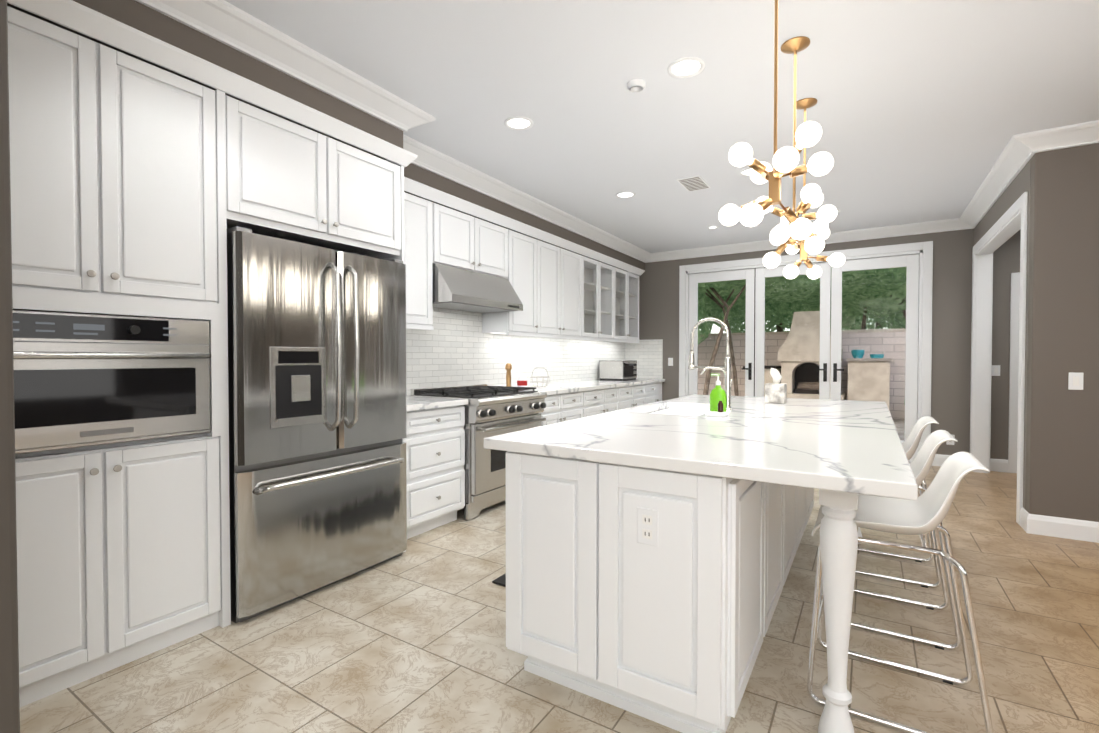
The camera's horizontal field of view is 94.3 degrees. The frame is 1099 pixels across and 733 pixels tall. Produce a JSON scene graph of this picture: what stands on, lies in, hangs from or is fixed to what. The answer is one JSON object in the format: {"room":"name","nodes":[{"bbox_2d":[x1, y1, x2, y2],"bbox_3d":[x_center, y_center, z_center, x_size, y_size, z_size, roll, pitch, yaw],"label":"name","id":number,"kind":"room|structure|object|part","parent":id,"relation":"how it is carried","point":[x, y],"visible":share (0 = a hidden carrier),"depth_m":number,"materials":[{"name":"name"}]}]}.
{"room":"kitchen","nodes":[
{"label":"kitchen","id":0,"kind":"room"},
{"bbox_2d":[0,0,19,732],"bbox_3d":[-1.867,-0.173,1.432,1.645,2.750,0.175,1,1,32],"label":"wall","id":1,"kind":"structure","parent":0,"point":[9,690],"depth_m":1.06,"materials":[{"name":"grey paint"}]},
{"bbox_2d":[13,309,145,316],"bbox_3d":[-1.642,-0.207,3.454,0.120,2.750,10.580,1,1,32],"label":"wall","id":2,"kind":"structure","parent":0,"point":[77,313],"depth_m":2.40,"materials":[{"name":"grey paint"}]},
{"bbox_2d":[7,0,226,311],"bbox_3d":[-1.988,-0.794,2.109,0.688,1.030,0.830,1,1,32],"label":"upper cabinet","id":3,"kind":"object","parent":2,"relation":"attached to","point":[139,188],"depth_m":1.96,"materials":[{"name":"white wood"}]},
{"bbox_2d":[223,72,403,259],"bbox_3d":[-1.482,-1.006,2.923,0.678,0.635,1.025,1,1,32],"label":"upper cabinet","id":4,"kind":"object","parent":2,"relation":"attached to","point":[285,179],"depth_m":2.64,"materials":[{"name":"white wood"}]},
{"bbox_2d":[404,189,407,324],"bbox_3d":[-1.249,-0.820,3.636,0.318,1.030,0.245,1,1,32],"label":"upper cabinet","id":5,"kind":"object","parent":2,"relation":"attached to","point":[405,194],"depth_m":3.68,"materials":[{"name":"white wood"}]},
{"bbox_2d":[404,177,435,328],"bbox_3d":[-1.118,-0.823,3.845,0.318,1.030,0.353,1,1,32],"label":"upper cabinet","id":6,"kind":"object","parent":2,"relation":"attached to","point":[421,212],"depth_m":3.80,"materials":[{"name":"white wood"}]},
{"bbox_2d":[436,189,511,280],"bbox_3d":[-0.768,-1.078,4.399,0.318,0.540,0.955,1,1,32],"label":"upper cabinet","id":7,"kind":"object","parent":2,"relation":"attached to","point":[463,241],"depth_m":4.28,"materials":[{"name":"white wood"}]},
{"bbox_2d":[433,263,522,312],"bbox_3d":[-0.694,-0.649,4.362,0.491,0.305,0.930,1,1,32],"label":"range hood","id":8,"kind":"object","parent":2,"relation":"attached to","point":[457,289],"visible":0.87,"depth_m":4.17,"materials":[{"name":"silver metal"}]},
{"bbox_2d":[482,221,543,336],"bbox_3d":[-0.371,-0.843,5.037,0.318,1.030,0.532,1,1,32],"label":"upper cabinet","id":9,"kind":"object","parent":2,"relation":"attached to","point":[527,281],"depth_m":4.95,"materials":[{"name":"white wood"}]},
{"bbox_2d":[406,308,624,395],"bbox_3d":[-0.168,-0.309,5.685,0.008,1.080,4.990,1,1,32],"label":"backsplash","id":10,"kind":"structure","parent":2,"relation":"attached to","point":[456,348],"depth_m":4.96,"materials":[{"name":"white tile"}]},
{"bbox_2d":[544,233,583,338],"bbox_3d":[-0.010,-0.853,5.613,0.318,1.030,1.054,1,1,32],"label":"upper cabinet","id":11,"kind":"object","parent":2,"relation":"attached to","point":[561,293],"depth_m":5.56,"materials":[{"name":"white wood"}]},
{"bbox_2d":[7,0,644,272],"bbox_3d":[-0.392,-1.477,4.670,0.685,0.250,6.915,1,1,32],"label":"soffit","id":12,"kind":"structure","parent":0,"point":[149,21],"depth_m":2.58,"materials":[{"name":"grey paint"}]},
{"bbox_2d":[403,140,650,262],"bbox_3d":[0.170,-1.563,5.452,0.155,0.105,4.990,1,1,32],"label":"crown molding","id":13,"kind":"structure","parent":12,"relation":"attached to","point":[428,158],"depth_m":4.62,"materials":[{"name":"white wood"}]},
{"bbox_2d":[20,466,1098,732],"bbox_3d":[2.171,1.238,1.088,9.120,0.060,10.580,1,1,32],"label":"floor","id":14,"kind":"structure","parent":0,"point":[410,638],"depth_m":2.08,"materials":[{"name":"tile"}]},
{"bbox_2d":[13,304,218,459],"bbox_3d":[-1.964,0.048,2.107,0.669,0.495,0.750,1,1,32],"label":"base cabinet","id":15,"kind":"object","parent":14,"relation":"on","point":[83,382],"depth_m":1.95,"materials":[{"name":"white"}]},
{"bbox_2d":[13,310,210,453],"bbox_3d":[-1.944,0.048,2.095,0.717,0.495,0.750,1,1,32],"label":"wall oven","id":16,"kind":"object","parent":15,"relation":"in","point":[82,381],"depth_m":1.94,"materials":[{"name":"silver metal"}]},
{"bbox_2d":[15,432,226,706],"bbox_3d":[-1.993,0.753,2.137,0.678,0.875,0.830,1,1,32],"label":"base cabinet","id":17,"kind":"object","parent":14,"relation":"on","point":[122,552],"depth_m":1.98,"materials":[{"name":"white wood"}]},
{"bbox_2d":[227,226,406,622],"bbox_3d":[-1.409,0.265,2.900,0.812,1.825,1.000,1,1,32],"label":"fridge","id":18,"kind":"object","parent":14,"relation":"on","point":[317,396],"visible":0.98,"depth_m":2.59,"materials":[{"name":"silver metal"}]},
{"bbox_2d":[405,406,464,538],"bbox_3d":[-1.055,0.724,3.700,0.608,0.880,0.644,1,1,32],"label":"base cabinet","id":19,"kind":"object","parent":14,"relation":"on","point":[435,459],"depth_m":3.55,"materials":[{"name":"white wood"}]},
{"bbox_2d":[407,396,467,413],"bbox_3d":[-1.042,0.264,3.688,0.634,0.040,0.650,1,1,32],"label":"countertop","id":20,"kind":"structure","parent":19,"relation":"on","point":[413,402],"depth_m":3.58,"materials":[{"name":"white stone"}]},
{"bbox_2d":[410,384,546,520],"bbox_3d":[-0.565,0.666,4.339,0.740,0.975,0.936,1,1,32],"label":"range","id":21,"kind":"object","parent":14,"relation":"on","point":[490,411],"visible":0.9,"depth_m":3.98,"materials":[{"name":"silver metal"}]},
{"bbox_2d":[492,573,505,586],"bbox_3d":[0.253,1.166,3.186,0.520,0.014,1.300,1,1,32],"label":"kitchen mat","id":22,"kind":"object","parent":14,"relation":"on","point":[501,580],"visible":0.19,"depth_m":2.77,"materials":[{"name":"black rubber"}]},
{"bbox_2d":[541,394,564,425],"bbox_3d":[-0.244,0.703,4.993,0.608,0.880,0.489,1,1,32],"label":"base cabinet","id":23,"kind":"object","parent":14,"relation":"on","point":[554,412],"depth_m":4.89,"materials":[{"name":"white wood"}]},
{"bbox_2d":[565,390,588,420],"bbox_3d":[-0.023,0.697,5.346,0.608,0.880,0.577,1,1,32],"label":"base cabinet","id":24,"kind":"object","parent":14,"relation":"on","point":[576,405],"depth_m":5.27,"materials":[{"name":"white wood"}]},
{"bbox_2d":[527,378,664,393],"bbox_3d":[0.530,0.223,6.197,0.634,0.040,3.373,1,1,32],"label":"countertop","id":25,"kind":"structure","parent":24,"relation":"on","point":[561,388],"depth_m":5.83,"materials":[{"name":"white stone"}]},
{"bbox_2d":[505,363,511,386],"bbox_3d":[-0.397,0.095,4.956,0.068,0.255,0.066,1,1,32],"label":"pepper mill","id":26,"kind":"object","parent":25,"relation":"on","point":[508,367],"visible":0.96,"depth_m":4.94,"materials":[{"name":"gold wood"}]},
{"bbox_2d":[517,376,526,386],"bbox_3d":[-0.274,0.160,5.116,0.104,0.120,0.104,1,1,32],"label":"canister","id":27,"kind":"object","parent":25,"relation":"on","point":[521,381],"visible":0.88,"depth_m":5.08,"materials":[{"name":"white ceramic"}]},
{"bbox_2d":[530,368,549,386],"bbox_3d":[-0.100,0.114,5.337,0.216,0.202,0.215,1,1,32],"label":"wire basket","id":28,"kind":"object","parent":25,"relation":"on","point":[542,381],"visible":0.98,"depth_m":5.29,"materials":[{"name":"silver metal"}]},
{"bbox_2d":[599,360,636,380],"bbox_3d":[0.966,0.052,7.040,0.397,0.270,0.470,1,1,32],"label":"toaster oven","id":29,"kind":"object","parent":25,"relation":"on","point":[617,370],"visible":1,"depth_m":6.87,"materials":[{"name":"silver metal"}]},
{"bbox_2d":[589,390,608,415],"bbox_3d":[0.232,0.690,5.752,0.608,0.880,0.617,1,1,32],"label":"base cabinet","id":30,"kind":"object","parent":14,"relation":"on","point":[598,399],"depth_m":5.68,"materials":[{"name":"white wood"}]},
{"bbox_2d":[609,386,620,411],"bbox_3d":[0.468,0.684,6.130,0.608,0.880,0.508,1,1,32],"label":"base cabinet","id":31,"kind":"object","parent":14,"relation":"on","point":[615,394],"depth_m":6.06,"materials":[{"name":"white wood"}]},
{"bbox_2d":[621,386,648,408],"bbox_3d":[0.808,0.675,6.672,0.608,0.880,1.008,1,1,32],"label":"base cabinet","id":32,"kind":"object","parent":14,"relation":"on","point":[631,396],"depth_m":6.54,"materials":[{"name":"white wood"}]},
{"bbox_2d":[649,382,656,403],"bbox_3d":[1.143,0.666,7.207,0.608,0.880,0.492,1,1,32],"label":"base cabinet","id":33,"kind":"object","parent":14,"relation":"on","point":[652,385],"depth_m":7.11,"materials":[{"name":"white wood"}]},
{"bbox_2d":[657,382,661,401],"bbox_3d":[1.330,0.661,7.505,0.608,0.880,0.315,1,1,32],"label":"base cabinet","id":34,"kind":"object","parent":14,"relation":"on","point":[659,384],"depth_m":7.38,"materials":[{"name":"white wood"}]},
{"bbox_2d":[502,406,861,732],"bbox_3d":[1.020,0.740,2.783,1.165,0.880,2.721,1,1,32],"label":"kitchen island","id":35,"kind":"object","parent":14,"relation":"on","point":[651,549],"depth_m":1.67,"materials":[{"name":"painted wood"},{"name":"quartz"}]},
{"bbox_2d":[484,394,917,499],"bbox_3d":[1.052,0.280,2.761,1.350,0.040,2.764,1,1,32],"label":"island countertop","id":36,"kind":"structure","parent":35,"relation":"on","point":[838,446],"depth_m":1.85,"materials":[{"name":"white stone"}]},
{"bbox_2d":[640,406,709,413],"bbox_3d":[0.807,0.400,3.116,0.428,0.236,0.758,1,1,32],"label":"sink","id":37,"kind":"object","parent":36,"relation":"in","point":[659,409],"depth_m":3.36,"materials":[{"name":"white ceramic"}]},
{"bbox_2d":[688,317,731,410],"bbox_3d":[0.938,-0.020,3.002,0.260,0.549,0.161,1,1,32],"label":"faucet","id":38,"kind":"object","parent":36,"relation":"on","point":[726,372],"visible":0.98,"depth_m":2.96,"materials":[{"name":"silver metal"}]},
{"bbox_2d":[705,401,728,416],"bbox_3d":[0.885,0.221,2.691,0.100,0.079,0.090,1,1,32],"label":"soap dish","id":39,"kind":"object","parent":36,"relation":"on","point":[720,413],"visible":0.98,"depth_m":2.68,"materials":[{"name":"white ceramic"}]},
{"bbox_2d":[710,374,725,411],"bbox_3d":[0.934,0.149,2.825,0.090,0.218,0.058,1,1,32],"label":"soap bottle","id":40,"kind":"object","parent":36,"relation":"on","point":[717,394],"visible":0.88,"depth_m":2.81,"materials":[{"name":"green plastic"}]},
{"bbox_2d":[765,368,786,403],"bbox_3d":[1.545,0.128,3.480,0.120,0.238,0.120,1,1,32],"label":"tissue box","id":41,"kind":"object","parent":36,"relation":"on","point":[776,391],"visible":1,"depth_m":3.44,"materials":[{"name":"white paper"}]},
{"bbox_2d":[823,430,960,649],"bbox_3d":[1.600,0.743,2.417,0.514,0.884,0.422,1,1,32],"label":"stool","id":42,"kind":"object","parent":14,"relation":"on","point":[921,463],"visible":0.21,"depth_m":2.29,"materials":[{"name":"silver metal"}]},
{"bbox_3d":[1.598,0.452,2.414,0.500,0.317,0.410,1,1,32],"label":"seat","id":43,"kind":"part","parent":42,"relation":"part of","materials":[{"name":"white plastic"}]},
{"bbox_2d":[855,416,940,587],"bbox_3d":[1.961,0.734,2.993,0.514,0.884,0.422,1,1,32],"label":"stool","id":44,"kind":"object","parent":14,"relation":"on","point":[910,443],"visible":0.31,"depth_m":2.86,"materials":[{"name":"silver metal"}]},
{"bbox_3d":[1.959,0.443,2.990,0.500,0.317,0.410,1,1,32],"label":"seat","id":45,"kind":"part","parent":44,"relation":"part of","materials":[{"name":"white plastic"}]},
{"bbox_2d":[807,452,993,732],"bbox_3d":[1.244,0.753,1.850,0.514,0.884,0.422,1,1,32],"label":"stool","id":46,"kind":"object","parent":14,"relation":"on","point":[926,511],"visible":0.85,"depth_m":1.81,"materials":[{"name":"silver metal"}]},
{"bbox_3d":[1.242,0.462,1.846,0.500,0.317,0.410,1,1,32],"label":"seat","id":47,"kind":"part","parent":46,"relation":"part of","materials":[{"name":"white plastic"}]},
{"bbox_2d":[225,0,1098,252],"bbox_3d":[2.171,-1.592,1.041,9.120,0.100,10.580,1,1,32],"label":"ceiling","id":48,"kind":"structure","parent":0,"point":[923,111],"depth_m":2.90,"materials":[{"name":"white paint"}]},
{"bbox_2d":[135,0,435,143],"bbox_3d":[-1.341,-1.512,2.402,0.165,0.105,2.065,1,1,32],"label":"crown molding","id":49,"kind":"structure","parent":48,"relation":"attached to","point":[237,28],"depth_m":2.48,"materials":[{"name":"white wood"}]},
{"bbox_2d":[504,116,533,129],"bbox_3d":[-0.199,-1.576,3.305,0.188,0.008,0.188,0,1,23],"label":"recessed light","id":50,"kind":"object","parent":48,"relation":"in","point":[514,122],"depth_m":3.30,"materials":[{"name":"white"}]},
{"bbox_2d":[615,191,635,197],"bbox_3d":[0.709,-1.600,4.754,0.188,0.008,0.188,0,1,-13],"label":"recessed light","id":51,"kind":"object","parent":48,"relation":"in","point":[625,194],"depth_m":4.75,"materials":[{"name":"white"}]},
{"bbox_2d":[627,79,645,91],"bbox_3d":[0.483,-1.556,2.831,0.100,0.030,0.100,1,1,32],"label":"smoke detector","id":52,"kind":"object","parent":48,"relation":"attached to","point":[636,85],"visible":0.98,"depth_m":2.81,"materials":[{"name":"white plastic"}]},
{"bbox_2d":[667,57,704,77],"bbox_3d":[0.715,-1.565,2.673,0.188,0.008,0.188,0,1,-13],"label":"recessed light","id":53,"kind":"object","parent":48,"relation":"in","point":[686,67],"depth_m":2.67,"materials":[{"name":"white plastic"}]},
{"bbox_2d":[676,175,710,191],"bbox_3d":[1.259,-1.593,4.445,0.200,0.010,0.360,1,1,32],"label":"ceiling vent","id":54,"kind":"object","parent":48,"relation":"in","point":[694,183],"visible":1,"depth_m":4.42,"materials":[{"name":"white metal"}]},
{"bbox_2d":[739,168,751,175],"bbox_3d":[1.650,-1.590,4.165,0.188,0.008,0.188,0,1,5],"label":"recessed light","id":55,"kind":"object","parent":48,"relation":"in","point":[745,172],"depth_m":4.18,"materials":[{"name":"white"}]},
{"bbox_2d":[718,0,833,239],"bbox_3d":[0.841,-1.025,1.925,0.405,1.062,0.347,1,1,32],"label":"chandelier","id":56,"kind":"object","parent":48,"relation":"hanging from","point":[786,159],"visible":1,"depth_m":1.89,"materials":[{"name":"white glass"}]},
{"bbox_3d":[0.847,-1.055,1.929,0.233,1.002,0.191,1,1,32],"label":"frame","id":57,"kind":"part","parent":56,"relation":"part of","materials":[{"name":"gold metal"}]},
{"bbox_2d":[756,36,836,268],"bbox_3d":[1.194,-1.034,2.479,0.358,1.062,0.406,1,1,32],"label":"chandelier","id":58,"kind":"object","parent":48,"relation":"hanging from","point":[811,195],"visible":0.77,"depth_m":2.45,"materials":[{"name":"white glass"}]},
{"bbox_3d":[1.190,-1.064,2.482,0.195,1.002,0.233,1,1,32],"label":"frame","id":59,"kind":"part","parent":58,"relation":"part of","materials":[{"name":"gold metal"}]},
{"bbox_2d":[770,98,844,278],"bbox_3d":[1.542,-1.043,3.045,0.396,1.062,0.341,1,1,32],"label":"chandelier","id":60,"kind":"object","parent":48,"relation":"hanging from","point":[821,230],"visible":0.67,"depth_m":3.03,"materials":[{"name":"white glass"}]},
{"bbox_3d":[1.535,-1.073,3.044,0.228,1.002,0.194,1,1,32],"label":"frame","id":61,"kind":"part","parent":60,"relation":"part of","materials":[{"name":"gold metal"}]},
{"bbox_2d":[639,229,1020,459],"bbox_3d":[4.999,-0.240,5.464,9.000,2.750,0.120,1,1,32],"label":"wall","id":62,"kind":"structure","parent":0,"point":[951,325],"depth_m":5.72,"materials":[{"name":"grey paint"}]},
{"bbox_2d":[625,339,662,378],"bbox_3d":[1.410,-0.102,7.640,0.591,0.600,0.008,1,1,32],"label":"backsplash","id":63,"kind":"structure","parent":62,"relation":"attached to","point":[647,355],"depth_m":7.60,"materials":[{"name":"white tile"}]},
{"bbox_2d":[668,358,672,365],"bbox_3d":[1.761,-0.068,7.419,0.072,0.116,0.008,1,1,32],"label":"light switch","id":64,"kind":"object","parent":62,"relation":"attached to","point":[670,360],"depth_m":7.42,"materials":[{"name":"white plastic"}]},
{"bbox_2d":[679,241,932,461],"bbox_3d":[3.137,-0.160,6.619,2.920,2.550,0.142,1,1,32],"label":"glass doors","id":65,"kind":"structure","parent":62,"relation":"in","point":[916,259],"depth_m":6.37,"materials":[{"name":"white"}]},
{"bbox_2d":[651,218,973,261],"bbox_3d":[3.070,-1.580,6.497,3.650,0.105,0.140,1,1,32],"label":"crown molding","id":66,"kind":"structure","parent":62,"relation":"attached to","point":[945,225],"depth_m":6.19,"materials":[{"name":"white wood"}]},
{"bbox_2d":[932,454,950,465],"bbox_3d":[4.489,1.063,5.707,0.360,0.135,0.046,1,1,32],"label":"baseboard","id":67,"kind":"structure","parent":62,"relation":"attached to","point":[939,459],"depth_m":5.77,"materials":[{"name":"white"}]},
{"bbox_2d":[946,435,954,444],"bbox_3d":[4.499,0.821,5.718,0.072,0.116,0.008,1,1,32],"label":"outlet","id":68,"kind":"object","parent":62,"relation":"attached to","point":[947,442],"depth_m":5.71,"materials":[{"name":"white plastic"}]},
{"bbox_2d":[991,365,999,375],"bbox_3d":[4.821,0.044,5.504,0.072,0.116,0.008,1,1,32],"label":"light switch","id":69,"kind":"object","parent":62,"relation":"attached to","point":[995,368],"depth_m":5.50,"materials":[{"name":"white plastic"}]},
{"bbox_2d":[974,159,1030,508],"bbox_3d":[4.091,-0.226,4.599,0.120,2.750,2.310,1,1,32],"label":"wall","id":70,"kind":"structure","parent":0,"point":[1017,188],"depth_m":3.79,"materials":[{"name":"grey paint"}]},
{"bbox_2d":[959,152,1031,227],"bbox_3d":[3.917,-1.548,4.544,0.140,0.105,2.250,1,1,32],"label":"crown molding","id":71,"kind":"structure","parent":70,"relation":"attached to","point":[1003,172],"depth_m":4.43,"materials":[{"name":"white wood"}]},
{"bbox_2d":[1025,143,1098,521],"bbox_3d":[5.458,-0.188,2.309,4.870,2.750,0.120,1,1,32],"label":"wall","id":72,"kind":"structure","parent":0,"point":[1062,463],"depth_m":3.47,"materials":[{"name":"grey paint"}]},
{"bbox_2d":[1003,120,1098,159],"bbox_3d":[5.330,-1.509,2.214,5.010,0.105,0.140,1,1,32],"label":"crown molding","id":73,"kind":"structure","parent":72,"relation":"attached to","point":[1020,146],"depth_m":3.43,"materials":[{"name":"white wood"}]},
{"bbox_2d":[1024,511,1098,542],"bbox_3d":[5.416,1.121,2.277,4.886,0.135,0.016,1,1,32],"label":"baseboard","id":74,"kind":"structure","parent":72,"relation":"attached to","point":[1074,529],"depth_m":3.47,"materials":[{"name":"white wood"}]},
{"bbox_2d":[1068,372,1083,389],"bbox_3d":[3.547,0.099,3.434,0.072,0.116,0.008,1,1,32],"label":"light switch","id":75,"kind":"object","parent":72,"relation":"attached to","point":[1075,381],"depth_m":3.43,"materials":[{"name":"white plastic"}]},
{"label":"outside","id":76,"kind":"structure","parent":0,"visible":0},
{"bbox_2d":[893,419,904,440],"bbox_3d":[9.765,1.011,15.918,30.000,0.060,22.620,1,1,32],"label":"ground","id":77,"kind":"structure","parent":76,"point":[900,425],"depth_m":9.14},
{"bbox_2d":[698,313,713,332],"bbox_3d":[2.408,-2.150,14.930,5.968,6.314,4.390,1,1,32],"label":"tree","id":78,"kind":"object","parent":77,"relation":"on","point":[710,325],"depth_m":14.46,"materials":[{"name":"green plant"}]},
{"bbox_2d":[698,282,732,312],"bbox_3d":[2.576,-2.110,12.277,5.840,6.311,4.618,1,1,32],"label":"tree","id":79,"kind":"object","parent":77,"relation":"on","point":[701,290],"depth_m":10.71,"materials":[{"name":"green plant"}]},
{"bbox_2d":[743,366,780,396],"bbox_3d":[4.695,0.524,11.208,0.660,1.070,0.930,1,1,32],"label":"countertop","id":80,"kind":"structure","parent":77,"relation":"on","point":[768,378],"depth_m":10.77,"materials":[{"name":"beige stone"}]},
{"bbox_2d":[705,275,818,395],"bbox_3d":[3.624,-1.895,11.434,5.843,5.908,3.886,1,1,32],"label":"tree","id":81,"kind":"object","parent":77,"relation":"on","point":[800,288],"depth_m":11.23,"materials":[{"name":"green plant"}]},
{"bbox_2d":[700,290,830,332],"bbox_3d":[5.967,-2.122,14.026,5.954,6.277,4.649,1,1,32],"label":"tree","id":82,"kind":"object","parent":77,"relation":"on","point":[733,317],"depth_m":13.05,"materials":[{"name":"green plant"}]},
{"bbox_2d":[698,271,848,394],"bbox_3d":[3.651,-1.952,10.531,6.188,6.060,4.006,1,1,32],"label":"tree","id":83,"kind":"object","parent":77,"relation":"on","point":[711,286],"depth_m":10.68,"materials":[{"name":"brown plant"}]},
{"bbox_2d":[697,329,905,418],"bbox_3d":[6.584,0.145,10.826,30.000,1.840,0.260,1,1,32],"label":"brick wall","id":84,"kind":"structure","parent":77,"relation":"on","point":[893,346],"depth_m":10.87,"materials":[{"name":"beige brick"}]},
{"bbox_2d":[778,311,845,399],"bbox_3d":[5.404,-0.020,10.560,1.240,2.180,1.200,1,1,32],"label":"fireplace","id":85,"kind":"object","parent":77,"relation":"on","point":[799,342],"depth_m":10.32,"materials":[{"name":"beige"}]},
{"bbox_2d":[767,267,906,329],"bbox_3d":[7.674,-2.093,12.255,5.591,6.273,4.386,1,1,32],"label":"tree","id":86,"kind":"object","parent":77,"relation":"on","point":[877,306],"depth_m":11.49,"materials":[{"name":"green plant"}]},
{"bbox_2d":[800,298,883,328],"bbox_3d":[8.934,-2.153,13.746,5.654,6.339,3.936,1,1,32],"label":"tree","id":87,"kind":"object","parent":77,"relation":"on","point":[876,323],"depth_m":13.84,"materials":[{"name":"green plant"}]},
{"bbox_2d":[787,267,905,328],"bbox_3d":[7.818,-1.834,11.387,5.440,5.810,4.150,1,1,32],"label":"tree","id":88,"kind":"object","parent":77,"relation":"on","point":[883,281],"depth_m":11.09,"materials":[{"name":"green plant"}]},
{"bbox_2d":[846,350,891,408],"bbox_3d":[6.343,0.371,10.144,0.740,1.411,0.980,1,1,32],"label":"counter","id":89,"kind":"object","parent":77,"relation":"on","point":[875,377],"depth_m":9.77,"materials":[{"name":"beige stone"}]},
{"bbox_2d":[888,292,905,323],"bbox_3d":[10.152,-2.043,10.703,6.268,6.238,4.704,1,1,32],"label":"tree","id":90,"kind":"object","parent":77,"relation":"on","point":[899,310],"depth_m":12.31,"materials":[{"name":"green plant"}]},
{"bbox_3d":[5.498,-0.211,3.718,1.000,2.750,2.310,1,1,32],"label":"wall","id":91,"kind":"structure","parent":0,"visible":0},
{"bbox_2d":[970,192,1027,524],"bbox_3d":[4.088,-0.066,4.598,0.160,2.430,2.180,1,1,32],"label":"door frame","id":92,"kind":"structure","parent":91,"relation":"attached to","point":[1006,226],"depth_m":4.28,"materials":[{"name":"white wood"}]},
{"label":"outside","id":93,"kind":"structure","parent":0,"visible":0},
{"bbox_2d":[703,297,904,332],"bbox_3d":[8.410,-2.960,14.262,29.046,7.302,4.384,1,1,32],"label":"tree","id":94,"kind":"object","parent":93,"point":[854,326],"depth_m":13.27,"materials":[{"name":"green plant"}]}
]}

